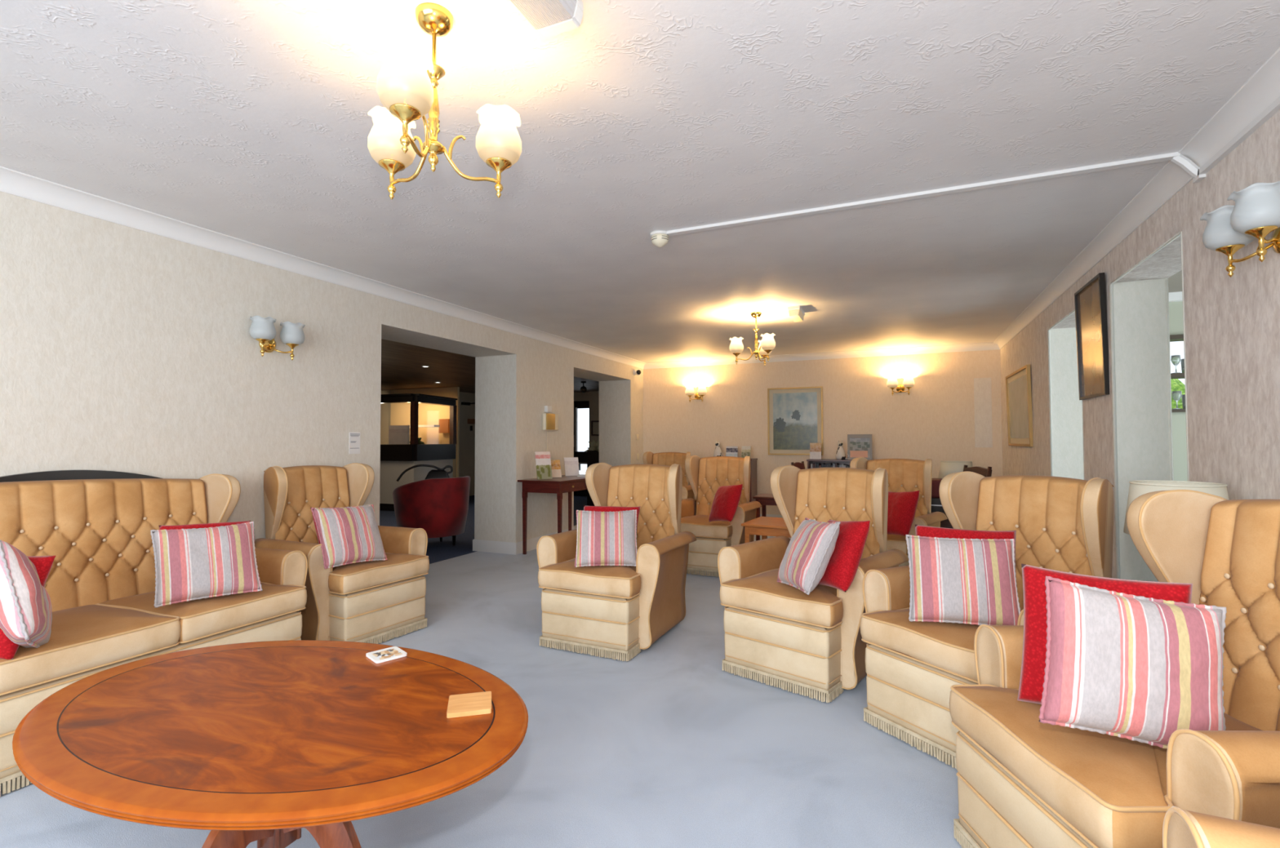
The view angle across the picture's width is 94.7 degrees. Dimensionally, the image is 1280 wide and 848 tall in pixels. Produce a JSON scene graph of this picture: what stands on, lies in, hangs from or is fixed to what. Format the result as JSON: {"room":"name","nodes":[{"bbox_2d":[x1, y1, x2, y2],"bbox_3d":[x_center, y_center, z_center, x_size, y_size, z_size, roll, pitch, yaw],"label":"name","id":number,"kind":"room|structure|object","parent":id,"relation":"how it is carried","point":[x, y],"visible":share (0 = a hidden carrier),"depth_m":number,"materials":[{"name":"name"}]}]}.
{"room":"care facility","nodes":[
{"label":"care facility","id":0,"kind":"room"},
{"bbox_2d":[0,191,643,542],"bbox_3d":[-2.424,0.117,4.395,0.543,2.421,11.308,-1,-2,24],"label":"wall","id":1,"kind":"structure","parent":0,"point":[123,348],"depth_m":3.54,"materials":[{"name":"beige paper"}]},
{"bbox_2d":[0,470,160,482],"bbox_3d":[-2.819,0.502,2.757,0.033,0.562,1.250,-1,-2,24],"label":"arched panel","id":2,"kind":"object","parent":1,"relation":"attached to","point":[58,474],"visible":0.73,"depth_m":2.86,"materials":[{"name":"black wood"}]},
{"bbox_2d":[248,315,305,359],"bbox_3d":[-2.321,-0.538,3.763,0.170,0.245,0.349,-1,-2,24],"label":"wall sconce","id":3,"kind":"object","parent":1,"relation":"attached to","point":[263,330],"visible":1,"depth_m":3.77,"materials":[{"name":"white glass"}]},
{"bbox_2d":[0,166,645,368],"bbox_3d":[-2.159,-1.055,4.255,0.086,0.086,11.208,-1,-2,24],"label":"trim","id":4,"kind":"structure","parent":1,"relation":"attached to","point":[12,182],"depth_m":3.60,"materials":[{"name":"white paint"}]},
{"bbox_2d":[349,432,359,453],"bbox_3d":[-2.125,0.142,4.393,0.005,0.160,0.095,-1,-2,24],"label":"notice","id":5,"kind":"object","parent":1,"relation":"attached to","point":[354,437],"visible":1,"depth_m":4.39,"materials":[{"name":"white paper"}]},
{"bbox_2d":[472,527,574,555],"bbox_3d":[-2.441,1.264,4.317,0.571,0.125,11.208,-1,-2,24],"label":"baseboard","id":6,"kind":"structure","parent":1,"relation":"attached to","point":[479,545],"depth_m":6.33,"materials":[{"name":"white paint"}]},
{"bbox_2d":[542,413,558,451],"bbox_3d":[-1.030,0.234,6.813,0.066,0.715,0.280,-1,-2,24],"label":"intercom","id":7,"kind":"object","parent":1,"relation":"attached to","point":[549,421],"visible":0.91,"depth_m":6.76,"materials":[{"name":"beige plastic"}]},
{"bbox_2d":[0,495,961,847],"bbox_3d":[-2.971,1.441,6.616,13.212,0.100,15.200,-1,-2,24],"label":"floor","id":8,"kind":"structure","parent":0,"point":[663,747],"depth_m":2.19,"materials":[{"name":"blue carpet"}]},
{"bbox_2d":[0,473,307,795],"bbox_3d":[-2.459,0.762,2.409,0.896,1.022,1.963,-1,-2,24],"label":"settee","id":9,"kind":"object","parent":8,"relation":"on","point":[100,584],"visible":0.69,"depth_m":2.71,"materials":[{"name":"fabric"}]},
{"bbox_2d":[0,539,52,648],"bbox_3d":[-2.200,0.615,2.088,0.166,0.458,0.449,1,-2,-40],"label":"striped cushion","id":10,"kind":"object","parent":9,"relation":"on","point":[25,605],"visible":0.94,"depth_m":2.00,"materials":[{"name":"pink fabric"}]},
{"bbox_2d":[0,555,55,659],"bbox_3d":[-2.334,0.633,2.076,0.407,0.368,0.175,0,-2,-5],"label":"cushion","id":11,"kind":"object","parent":9,"relation":"on","point":[43,564],"visible":0.21,"depth_m":2.12,"materials":[{"name":"fabric"}]},
{"bbox_2d":[0,604,181,693],"bbox_3d":[-2.371,0.866,2.367,0.703,0.161,0.594,-1,-2,24],"label":"seat cushion","id":12,"kind":"object","parent":9,"relation":"on","point":[85,641],"depth_m":2.27,"materials":[{"name":"leather"}]},
{"bbox_2d":[98,582,306,641],"bbox_3d":[-2.137,0.880,2.899,0.703,0.162,0.596,-1,-2,24],"label":"seat cushion","id":13,"kind":"object","parent":9,"relation":"on","point":[215,619],"depth_m":2.74,"materials":[{"name":"leather"}]},
{"bbox_2d":[159,520,250,529],"bbox_3d":[-2.088,0.641,2.864,0.209,0.323,0.386,-2,-2,42],"label":"cushion","id":14,"kind":"object","parent":9,"relation":"on","point":[219,524],"visible":0.06,"depth_m":2.86,"materials":[{"name":"fabric"}]},
{"bbox_2d":[150,521,262,608],"bbox_3d":[-2.015,0.639,2.747,0.220,0.318,0.403,-2,-2,45],"label":"striped cushion","id":15,"kind":"object","parent":9,"relation":"on","point":[191,564],"visible":1,"depth_m":2.69,"materials":[{"name":"pink fabric"}]},
{"bbox_2d":[12,640,528,847],"bbox_3d":[-0.967,0.997,1.585,1.455,0.500,0.932,-1,-2,21],"label":"oval coffee table","id":16,"kind":"object","parent":8,"relation":"on","point":[262,742],"visible":1,"depth_m":1.41,"materials":[{"name":"brown wood"}]},
{"bbox_2d":[365,646,407,663],"bbox_3d":[-0.826,0.752,1.921,0.100,0.007,0.100,1,-2,-44],"label":"coaster","id":17,"kind":"object","parent":16,"relation":"on","point":[382,655],"visible":1,"depth_m":1.91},
{"bbox_2d":[446,691,491,718],"bbox_3d":[-0.448,0.738,1.553,0.110,0.012,0.110,0,-2,-14],"label":"wooden coaster","id":18,"kind":"object","parent":16,"relation":"on","point":[478,703],"visible":1,"depth_m":1.54,"materials":[{"name":"brown wood"}]},
{"bbox_2d":[254,462,429,644],"bbox_3d":[-1.892,0.786,3.764,0.899,1.046,0.827,-1,-2,29],"label":"armchair","id":19,"kind":"object","parent":8,"relation":"on","point":[371,602],"visible":0.7,"depth_m":3.62,"materials":[{"name":"beige leather"}]},
{"bbox_2d":[311,504,387,568],"bbox_3d":[-1.718,0.658,3.499,0.219,0.348,0.396,-1,-2,35],"label":"striped cushion","id":20,"kind":"object","parent":19,"relation":"on","point":[346,535],"visible":1,"depth_m":3.43,"materials":[{"name":"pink fabric"}]},
{"bbox_2d":[328,552,429,593],"bbox_3d":[-1.806,0.904,3.713,0.703,0.159,0.622,-1,-2,29],"label":"seat cushion","id":21,"kind":"object","parent":19,"relation":"on","point":[400,570],"depth_m":3.50,"materials":[{"name":"leather"}]},
{"bbox_2d":[379,386,459,511],"bbox_3d":[-4.452,0.394,10.925,2.069,2.240,1.630,-1,-2,24],"label":"kiosk","id":22,"kind":"object","parent":8,"relation":"on","point":[414,408],"visible":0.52,"depth_m":10.49,"materials":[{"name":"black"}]},
{"bbox_2d":[388,425,409,444],"bbox_3d":[-4.332,0.195,10.605,0.450,0.340,0.050,-1,-2,24],"label":"display","id":23,"kind":"object","parent":22,"relation":"in","point":[397,434],"visible":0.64,"depth_m":10.57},
{"bbox_2d":[379,458,453,503],"bbox_3d":[-4.539,1.020,10.768,1.783,0.740,1.197,-1,-2,14],"label":"countertop","id":24,"kind":"structure","parent":22,"relation":"on","point":[390,471],"depth_m":10.15,"materials":[{"name":"beige"}]},
{"bbox_2d":[438,418,449,433],"bbox_3d":[-3.783,0.040,11.389,0.230,0.270,0.040,-1,-2,24],"label":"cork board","id":25,"kind":"object","parent":22,"relation":"attached to","point":[444,424],"visible":0.93,"depth_m":11.36,"materials":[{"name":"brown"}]},
{"bbox_2d":[392,475,470,546],"bbox_3d":[-2.356,0.999,6.773,0.779,0.790,0.832,-1,-2,24],"label":"tub chair","id":26,"kind":"object","parent":8,"relation":"on","point":[439,507],"visible":0.87,"depth_m":6.45,"materials":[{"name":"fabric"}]},
{"bbox_2d":[396,464,453,481],"bbox_3d":[-2.522,0.698,6.919,0.621,0.451,0.140,0,-2,-11],"label":"handbag","id":27,"kind":"object","parent":26,"relation":"on","point":[438,473],"visible":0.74,"depth_m":6.92,"materials":[{"name":"black leather"}]},
{"bbox_2d":[517,475,586,554],"bbox_3d":[-0.841,0.993,6.590,0.525,0.785,1.060,-1,-2,24],"label":"console table","id":28,"kind":"object","parent":8,"relation":"on","point":[558,486],"visible":0.62,"depth_m":6.22,"materials":[{"name":"brown wood"}]},
{"bbox_2d":[534,451,552,479],"bbox_3d":[-1.037,0.446,6.341,0.170,0.294,0.084,1,-2,-31],"label":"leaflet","id":29,"kind":"object","parent":28,"relation":"on","point":[543,460],"visible":1,"depth_m":6.33,"materials":[{"name":"paper"}]},
{"bbox_2d":[551,459,561,477],"bbox_3d":[-0.947,0.501,6.597,0.130,0.197,0.060,1,-2,-36],"label":"leaflet","id":30,"kind":"object","parent":28,"relation":"on","point":[555,464],"visible":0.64,"depth_m":6.60,"materials":[{"name":"paper"}]},
{"bbox_2d":[564,457,579,476],"bbox_3d":[-0.798,0.499,6.887,0.170,0.216,0.065,1,-2,-26],"label":"booklet","id":31,"kind":"object","parent":28,"relation":"on","point":[571,464],"visible":0.86,"depth_m":6.88,"materials":[{"name":"white paper"}]},
{"bbox_2d":[586,450,599,506],"bbox_3d":[-0.786,0.986,10.585,0.240,1.020,0.240,-1,-2,24],"label":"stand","id":32,"kind":"object","parent":8,"relation":"on","point":[593,456],"visible":0.21,"depth_m":10.49,"materials":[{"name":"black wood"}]},
{"bbox_2d":[536,462,696,661],"bbox_3d":[-0.137,0.781,3.716,0.827,1.046,0.899,-1,-2,25],"label":"armchair","id":33,"kind":"object","parent":8,"relation":"on","point":[624,611],"visible":0.73,"depth_m":3.41,"materials":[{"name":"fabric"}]},
{"bbox_2d":[537,559,640,597],"bbox_3d":[-0.179,0.897,3.624,0.622,0.159,0.703,-1,-2,25],"label":"seat cushion","id":34,"kind":"object","parent":33,"relation":"on","point":[560,578],"depth_m":3.33,"materials":[{"name":"leather"}]},
{"bbox_2d":[573,509,637,567],"bbox_3d":[-0.195,0.665,3.456,0.368,0.306,0.218,0,-2,-3],"label":"striped cushion","id":35,"kind":"object","parent":33,"relation":"on","point":[603,538],"visible":0.98,"depth_m":3.39,"materials":[{"name":"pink fabric"}]},
{"bbox_2d":[583,505,640,536],"bbox_3d":[-0.189,0.656,3.559,0.360,0.305,0.213,0,-2,10],"label":"cushion","id":36,"kind":"object","parent":33,"relation":"on","point":[597,508],"visible":0.1,"depth_m":3.60,"materials":[{"name":"fabric"}]},
{"bbox_2d":[642,451,694,499],"bbox_3d":[0.303,0.894,7.809,0.827,1.046,0.899,-1,-2,19],"label":"armchair","id":37,"kind":"object","parent":8,"relation":"on","point":[668,459],"visible":0.3,"depth_m":8.08,"materials":[{"name":"beige leather"}]},
{"bbox_2d":[680,455,761,577],"bbox_3d":[0.683,0.833,5.649,0.827,1.046,0.899,-1,-2,26],"label":"armchair","id":38,"kind":"object","parent":8,"relation":"on","point":[705,475],"visible":0.7,"depth_m":5.68,"materials":[{"name":"beige leather"}]},
{"bbox_2d":[680,515,732,537],"bbox_3d":[0.640,0.949,5.557,0.622,0.159,0.703,-1,-2,26],"label":"seat cushion","id":39,"kind":"object","parent":38,"relation":"on","point":[700,526],"depth_m":5.23,"materials":[{"name":"leather"}]},
{"bbox_2d":[708,484,742,521],"bbox_3d":[0.738,0.687,5.098,0.207,0.349,0.367,1,-2,-31],"label":"cushion","id":40,"kind":"object","parent":38,"relation":"on","point":[726,499],"visible":1,"depth_m":5.00,"materials":[{"name":"fabric"}]},
{"bbox_2d":[695,457,757,502],"bbox_3d":[1.257,0.969,8.595,0.844,0.935,0.380,-1,-2,24],"label":"bookcase","id":41,"kind":"object","parent":8,"relation":"on","point":[753,460],"visible":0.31,"depth_m":8.39,"materials":[{"name":"brown wood"}]},
{"bbox_2d":[752,493,777,541],"bbox_3d":[1.510,1.074,6.354,0.500,0.600,0.400,-1,-2,24],"label":"side table","id":42,"kind":"object","parent":8,"relation":"on","point":[764,500],"visible":0.25,"depth_m":6.27,"materials":[{"name":"brown wood"}]},
{"bbox_2d":[741,516,791,542],"bbox_3d":[1.214,1.088,5.042,0.540,0.500,0.540,-1,-2,30],"label":"table","id":43,"kind":"object","parent":8,"relation":"on","point":[765,526],"visible":0.3,"depth_m":4.91,"materials":[{"name":"orange wood"}]},
{"bbox_2d":[717,465,908,702],"bbox_3d":[0.932,0.764,3.207,0.827,1.046,0.899,-2,-2,42],"label":"armchair","id":44,"kind":"object","parent":8,"relation":"on","point":[775,630],"visible":0.7,"depth_m":2.96,"materials":[{"name":"beige leather"}]},
{"bbox_2d":[719,568,843,626],"bbox_3d":[0.867,0.881,3.130,0.622,0.159,0.703,-2,-2,42],"label":"seat cushion","id":45,"kind":"object","parent":44,"relation":"on","point":[757,594],"depth_m":2.88,"materials":[{"name":"leather"}]},
{"bbox_2d":[777,517,840,595],"bbox_3d":[0.809,0.626,2.850,0.209,0.349,0.387,0,-2,-10],"label":"striped cushion","id":46,"kind":"object","parent":44,"relation":"on","point":[809,551],"visible":1,"depth_m":2.73,"materials":[{"name":"pink fabric"}]},
{"bbox_2d":[817,519,870,591],"bbox_3d":[0.957,0.628,2.862,0.213,0.350,0.354,0,-2,-20],"label":"cushion","id":47,"kind":"object","parent":44,"relation":"on","point":[842,568],"visible":0.66,"depth_m":2.73,"materials":[{"name":"fabric"}]},
{"bbox_2d":[806,458,871,468],"bbox_3d":[2.764,0.947,7.935,0.954,0.935,0.380,-1,-2,24],"label":"bookcase","id":48,"kind":"object","parent":8,"relation":"on","point":[825,461],"visible":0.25,"depth_m":7.99,"materials":[{"name":"brown wood"}]},
{"bbox_2d":[809,443,821,459],"bbox_3d":[2.413,0.372,8.102,0.150,0.225,0.047,-1,-2,24],"label":"photo card","id":49,"kind":"object","parent":48,"relation":"on","point":[815,448],"visible":1,"depth_m":8.09,"materials":[{"name":"beige paper"}]},
{"bbox_2d":[835,440,848,459],"bbox_3d":[2.719,0.348,7.934,0.166,0.260,0.110,0,-2,12],"label":"cat figurine","id":50,"kind":"object","parent":48,"relation":"on","point":[840,455],"visible":0.96,"depth_m":7.90,"materials":[{"name":"ceramic"}]},
{"bbox_2d":[847,434,872,459],"bbox_3d":[2.932,0.308,7.867,0.310,0.340,0.055,-1,-2,24],"label":"framed photo","id":51,"kind":"object","parent":48,"relation":"on","point":[859,446],"visible":0.89,"depth_m":7.86,"materials":[{"name":"white paper"}]},
{"bbox_2d":[849,457,947,566],"bbox_3d":[2.007,0.808,4.860,0.827,1.046,0.899,-1,-2,40],"label":"armchair","id":52,"kind":"object","parent":8,"relation":"on","point":[904,475],"visible":0.36,"depth_m":4.98,"materials":[{"name":"beige leather"}]},
{"bbox_2d":[886,533,908,555],"bbox_3d":[1.944,0.925,4.782,0.622,0.159,0.703,-1,-2,40],"label":"seat cushion","id":53,"kind":"object","parent":52,"relation":"on","point":[893,541],"depth_m":4.38,"materials":[{"name":"leather"}]},
{"bbox_2d":[887,490,919,536],"bbox_3d":[1.893,0.655,4.351,0.194,0.350,0.359,1,-2,-23],"label":"cushion","id":54,"kind":"object","parent":52,"relation":"on","point":[902,506],"visible":0.73,"depth_m":4.24,"materials":[{"name":"fabric"}]},
{"bbox_2d":[930,478,953,528],"bbox_3d":[2.595,0.926,5.445,0.640,0.840,0.400,-1,-2,32],"label":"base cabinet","id":55,"kind":"object","parent":8,"relation":"on","point":[936,506],"visible":0.02,"depth_m":5.22,"materials":[{"name":"brown wood"}]},
{"bbox_2d":[963,465,991,477],"bbox_3d":[3.234,0.893,6.008,0.490,0.933,0.420,0,-2,-4],"label":"dining chair","id":56,"kind":"object","parent":8,"relation":"on","point":[984,472],"visible":0.13,"depth_m":5.96,"materials":[{"name":"brown wood"}]},
{"bbox_2d":[859,471,1114,768],"bbox_3d":[1.473,0.743,2.476,0.899,1.046,0.827,1,-2,-29],"label":"armchair","id":57,"kind":"object","parent":8,"relation":"on","point":[1061,524],"visible":0.57,"depth_m":2.44,"materials":[{"name":"beige leather"}]},
{"bbox_2d":[859,608,979,680],"bbox_3d":[1.387,0.861,2.426,0.703,0.159,0.622,1,-2,-29],"label":"seat cushion","id":58,"kind":"object","parent":57,"relation":"on","point":[944,651],"depth_m":2.29,"materials":[{"name":"leather"}]},
{"bbox_2d":[905,534,1020,625],"bbox_3d":[1.272,0.619,2.333,0.393,0.331,0.202,-1,-2,22],"label":"striped cushion","id":59,"kind":"object","parent":57,"relation":"on","point":[971,581],"visible":0.95,"depth_m":2.29,"materials":[{"name":"pink fabric"}]},
{"bbox_2d":[915,524,1017,586],"bbox_3d":[1.345,0.611,2.441,0.380,0.342,0.208,-1,-2,28],"label":"cushion","id":60,"kind":"object","parent":57,"relation":"on","point":[921,531],"visible":0.12,"depth_m":2.47,"materials":[{"name":"fabric"}]},
{"bbox_2d":[949,489,1279,847],"bbox_3d":[1.388,0.716,1.508,0.899,1.046,0.827,0,-2,-1],"label":"armchair","id":61,"kind":"object","parent":8,"relation":"on","point":[1024,781],"visible":0.73,"depth_m":1.55,"materials":[{"name":"beige leather"}]},
{"bbox_2d":[1017,564,1192,704],"bbox_3d":[1.198,0.574,1.533,0.364,0.356,0.174,-2,-2,44],"label":"cushion","id":62,"kind":"object","parent":61,"relation":"on","point":[1034,638],"visible":0.26,"depth_m":1.58,"materials":[{"name":"fabric"}]},
{"bbox_2d":[949,685,1262,847],"bbox_3d":[1.290,0.835,1.502,0.703,0.159,0.622,0,-2,-1],"label":"seat cushion","id":63,"kind":"object","parent":61,"relation":"on","point":[1100,790],"depth_m":1.37,"materials":[{"name":"leather"}]},
{"bbox_2d":[1039,576,1226,748],"bbox_3d":[1.148,0.564,1.379,0.403,0.377,0.168,-1,-2,17],"label":"striped cushion","id":64,"kind":"object","parent":61,"relation":"on","point":[1142,669],"visible":0.92,"depth_m":1.33,"materials":[{"name":"pink fabric"}]},
{"bbox_2d":[1162,806,1279,847],"bbox_3d":[0.991,0.689,0.488,0.899,1.046,0.827,-1,-2,22],"label":"armchair","id":65,"kind":"object","parent":8,"relation":"on","point":[1181,828],"visible":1,"depth_m":0.89,"materials":[{"name":"beige leather"}]},
{"bbox_3d":[2.124,0.984,2.286,0.320,0.550,0.320,-1,-2,24],"label":"table","id":66,"kind":"object","parent":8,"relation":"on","visible":0},
{"bbox_2d":[1123,480,1229,534],"bbox_3d":[2.113,0.470,2.316,0.330,0.479,0.330,-1,-2,24],"label":"table lamp","id":67,"kind":"object","parent":66,"relation":"on","point":[1137,488],"visible":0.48,"depth_m":2.30,"materials":[{"name":"beige fabric"}]},
{"bbox_3d":[3.459,1.096,6.427,0.360,0.550,0.360,-1,-2,24],"label":"table","id":68,"kind":"object","parent":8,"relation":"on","visible":0},
{"bbox_2d":[937,461,973,478],"bbox_3d":[3.458,0.614,6.441,0.360,0.414,0.360,-1,-2,24],"label":"table lamp","id":69,"kind":"object","parent":68,"relation":"on","point":[946,468],"visible":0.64,"depth_m":6.34,"materials":[{"name":"beige fabric"}]},
{"bbox_2d":[380,388,599,447],"bbox_3d":[-3.281,0.427,12.381,8.044,2.250,2.642,-1,-2,24],"label":"wall","id":70,"kind":"structure","parent":0,"point":[593,397],"depth_m":12.54,"materials":[{"name":"beige paint"}]},
{"bbox_2d":[458,400,475,496],"bbox_3d":[-3.637,0.528,12.939,0.142,2.080,0.900,-1,-2,24],"label":"door","id":71,"kind":"structure","parent":70,"relation":"in","point":[467,408],"depth_m":12.81,"materials":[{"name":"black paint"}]},
{"bbox_2d":[573,400,589,496],"bbox_3d":[-1.351,0.530,12.849,0.700,2.060,0.070,-1,-2,24],"label":"door","id":72,"kind":"structure","parent":70,"relation":"in","point":[582,455],"depth_m":12.83,"materials":[{"name":"black wood"}]},
{"bbox_2d":[381,338,599,393],"bbox_3d":[-4.838,-0.872,9.244,7.744,0.180,12.000,-1,-2,24],"label":"ceiling","id":73,"kind":"structure","parent":0,"point":[402,363],"depth_m":8.75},
{"bbox_2d":[0,0,1279,363],"bbox_3d":[0.048,-1.180,3.291,5.105,0.100,11.408,-1,-2,24],"label":"ceiling","id":74,"kind":"structure","parent":0,"point":[249,121],"depth_m":2.38,"materials":[{"name":"white paint"}]},
{"bbox_2d":[367,2,521,199],"bbox_3d":[-0.549,-0.926,1.709,0.419,0.494,0.460,1,-2,-28],"label":"chandelier","id":75,"kind":"object","parent":74,"relation":"hanging from","point":[406,90],"visible":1,"depth_m":1.69,"materials":[{"name":"gold metal"}]},
{"bbox_2d":[510,0,583,38],"bbox_3d":[-0.476,-1.147,1.058,0.141,0.085,1.290,-1,-2,24],"label":"strip light","id":76,"kind":"object","parent":74,"relation":"attached to","point":[550,18],"visible":1,"depth_m":1.58,"materials":[{"name":"white plastic"}]},
{"bbox_2d":[510,0,576,29],"bbox_3d":[-0.476,-1.142,1.058,0.140,0.073,1.200,-1,-2,24],"label":"diffuser","id":77,"kind":"object","parent":76,"relation":"attached to","point":[541,14],"depth_m":1.57,"materials":[{"name":"white plastic"}]},
{"bbox_2d":[649,230,669,247],"bbox_3d":[0.118,-1.085,3.483,0.116,0.080,0.116,0,-2,-1],"label":"smoke detector","id":78,"kind":"object","parent":74,"relation":"attached to","point":[660,238],"visible":1,"depth_m":3.44,"materials":[{"name":"white plastic"}]},
{"bbox_2d":[729,311,775,365],"bbox_3d":[1.106,-0.828,5.684,0.451,0.475,0.445,-1,-2,24],"label":"chandelier","id":79,"kind":"object","parent":74,"relation":"hanging from","point":[767,344],"visible":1,"depth_m":5.62,"materials":[{"name":"gold metal"}]},
{"bbox_2d":[787,306,804,322],"bbox_3d":[1.466,-1.029,5.523,0.110,0.085,0.320,-1,-2,24],"label":"emergency light","id":80,"kind":"object","parent":74,"relation":"attached to","point":[797,313],"visible":1,"depth_m":5.40,"materials":[{"name":"white plastic"}]},
{"bbox_2d":[666,96,1279,235],"bbox_3d":[0.113,-1.151,0.333,2.421,0.127,5.825,-1,-2,24],"label":"cable trunking","id":81,"kind":"object","parent":74,"relation":"attached to","point":[1198,174],"visible":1,"depth_m":2.70,"materials":[{"name":"white paint"}]},
{"bbox_2d":[643,349,1002,515],"bbox_3d":[2.553,0.216,8.342,5.405,2.421,0.120,-1,-2,24],"label":"wall","id":82,"kind":"structure","parent":0,"point":[935,421],"depth_m":8.18,"materials":[{"name":"paint"}]},
{"bbox_2d":[684,385,706,402],"bbox_3d":[0.855,-0.451,8.946,0.349,0.245,0.170,-1,-2,24],"label":"wall sconce","id":83,"kind":"object","parent":82,"relation":"attached to","point":[702,391],"visible":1,"depth_m":8.91,"materials":[{"name":"white glass"}]},
{"bbox_2d":[767,386,823,455],"bbox_3d":[2.212,-0.040,8.415,0.770,0.967,0.028,-1,-2,24],"label":"landscape painting","id":84,"kind":"object","parent":82,"relation":"attached to","point":[794,415],"visible":0.98,"depth_m":8.42,"materials":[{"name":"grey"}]},
{"bbox_2d":[773,391,817,449],"bbox_3d":[2.214,-0.040,8.420,0.616,0.813,0.011,-1,-2,24],"label":"picture","id":85,"kind":"object","parent":84,"relation":"attached to","point":[794,413],"depth_m":8.42},
{"bbox_2d":[643,342,999,368],"bbox_3d":[2.280,-0.951,8.380,4.905,0.086,0.086,-1,-2,24],"label":"trim","id":86,"kind":"structure","parent":82,"relation":"attached to","point":[978,346],"depth_m":8.20,"materials":[{"name":"white paint"}]},
{"bbox_2d":[886,376,915,395],"bbox_3d":[3.451,-0.499,7.809,0.349,0.245,0.170,-1,-2,24],"label":"wall sconce","id":87,"kind":"object","parent":82,"relation":"attached to","point":[908,382],"visible":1,"depth_m":7.78,"materials":[{"name":"white glass"}]},
{"bbox_2d":[973,377,992,447],"bbox_3d":[4.359,-0.144,7.491,0.193,0.885,0.006,-1,-2,24],"label":"access panel","id":88,"kind":"object","parent":82,"relation":"attached to","point":[982,386],"visible":1,"depth_m":7.49,"materials":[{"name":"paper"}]},
{"bbox_2d":[1000,110,1279,578],"bbox_3d":[2.425,0.046,2.216,0.278,2.421,11.208,-1,-2,24],"label":"wall","id":89,"kind":"structure","parent":0,"point":[1232,325],"depth_m":2.45,"materials":[{"name":"paper"}]},
{"bbox_2d":[1005,364,1033,446],"bbox_3d":[4.034,-0.164,6.286,0.030,0.800,1.240,-2,-2,24],"label":"framed print","id":90,"kind":"object","parent":89,"relation":"attached to","point":[1018,384],"visible":1,"depth_m":6.19,"materials":[{"name":"brown"}]},
{"bbox_2d":[1008,374,1029,438],"bbox_3d":[4.039,-0.165,6.283,0.012,0.630,1.070,-2,-2,24],"label":"picture","id":91,"kind":"object","parent":90,"relation":"attached to","point":[1017,386],"depth_m":6.26,"materials":[{"name":"beige glass"}]},
{"bbox_2d":[1047,310,1084,479],"bbox_3d":[3.447,0.243,4.541,0.268,2.150,1.000,-1,-2,24],"label":"trim","id":92,"kind":"structure","parent":89,"relation":"attached to","point":[1066,405],"depth_m":5.01,"materials":[{"name":"white paint"}]},
{"bbox_2d":[1074,272,1109,399],"bbox_3d":[2.983,-0.552,3.897,0.028,0.756,0.567,-2,-2,24],"label":"framed picture","id":93,"kind":"object","parent":89,"relation":"attached to","point":[1090,300],"visible":1,"depth_m":3.86,"materials":[{"name":"black wood"}]},
{"bbox_2d":[993,47,1279,349],"bbox_3d":[2.255,-1.119,2.322,0.086,0.086,11.208,-1,-2,24],"label":"trim","id":94,"kind":"structure","parent":89,"relation":"attached to","point":[1262,88],"depth_m":2.72,"materials":[{"name":"white paint"}]},
{"bbox_2d":[1109,231,1189,582],"bbox_3d":[2.792,0.203,3.049,0.268,2.150,0.996,-1,-2,24],"label":"trim","id":95,"kind":"structure","parent":89,"relation":"attached to","point":[1139,306],"depth_m":3.51,"materials":[{"name":"white paint"}]},
{"bbox_2d":[1200,180,1279,277],"bbox_3d":[2.078,-0.647,2.006,0.170,0.245,0.349,-1,-2,24],"label":"wall sconce","id":96,"kind":"object","parent":89,"relation":"attached to","point":[1255,213],"visible":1,"depth_m":1.94,"materials":[{"name":"white glass"}]},
{"bbox_2d":[1168,270,1182,293],"bbox_3d":[4.571,-1.208,2.288,3.630,0.080,5.000,-1,-2,24],"label":"ceiling","id":97,"kind":"structure","parent":0,"point":[1175,282],"depth_m":4.61,"materials":[{"name":"beige paint"}]},
{"bbox_2d":[1168,301,1187,481],"bbox_3d":[5.516,0.103,4.525,3.530,2.421,0.120,-1,-2,24],"label":"wall","id":98,"kind":"structure","parent":0,"point":[1175,308],"depth_m":4.92,"materials":[{"name":"grey paint"}]},
{"bbox_2d":[1168,291,1182,302],"bbox_3d":[5.477,-1.075,4.476,3.530,0.070,0.060,-1,-2,24],"label":"trim","id":99,"kind":"structure","parent":98,"relation":"attached to","point":[1173,296],"depth_m":4.90,"materials":[{"name":"white paint"}]},
{"bbox_2d":[1169,334,1185,412],"bbox_3d":[4.565,-0.420,4.951,0.640,0.645,0.170,-1,-2,24],"label":"window","id":100,"kind":"structure","parent":98,"relation":"in","point":[1173,338],"depth_m":4.92,"materials":[{"name":"clear glass"}]},
{"label":"outside","id":101,"kind":"structure","parent":0,"visible":0},
{"bbox_2d":[1170,378,1185,408],"bbox_3d":[5.676,0.501,6.447,1.766,2.034,1.771,-1,-2,24],"label":"shrub","id":102,"kind":"object","parent":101,"point":[1176,384],"visible":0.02,"depth_m":6.18,"materials":[{"name":"green plant"}]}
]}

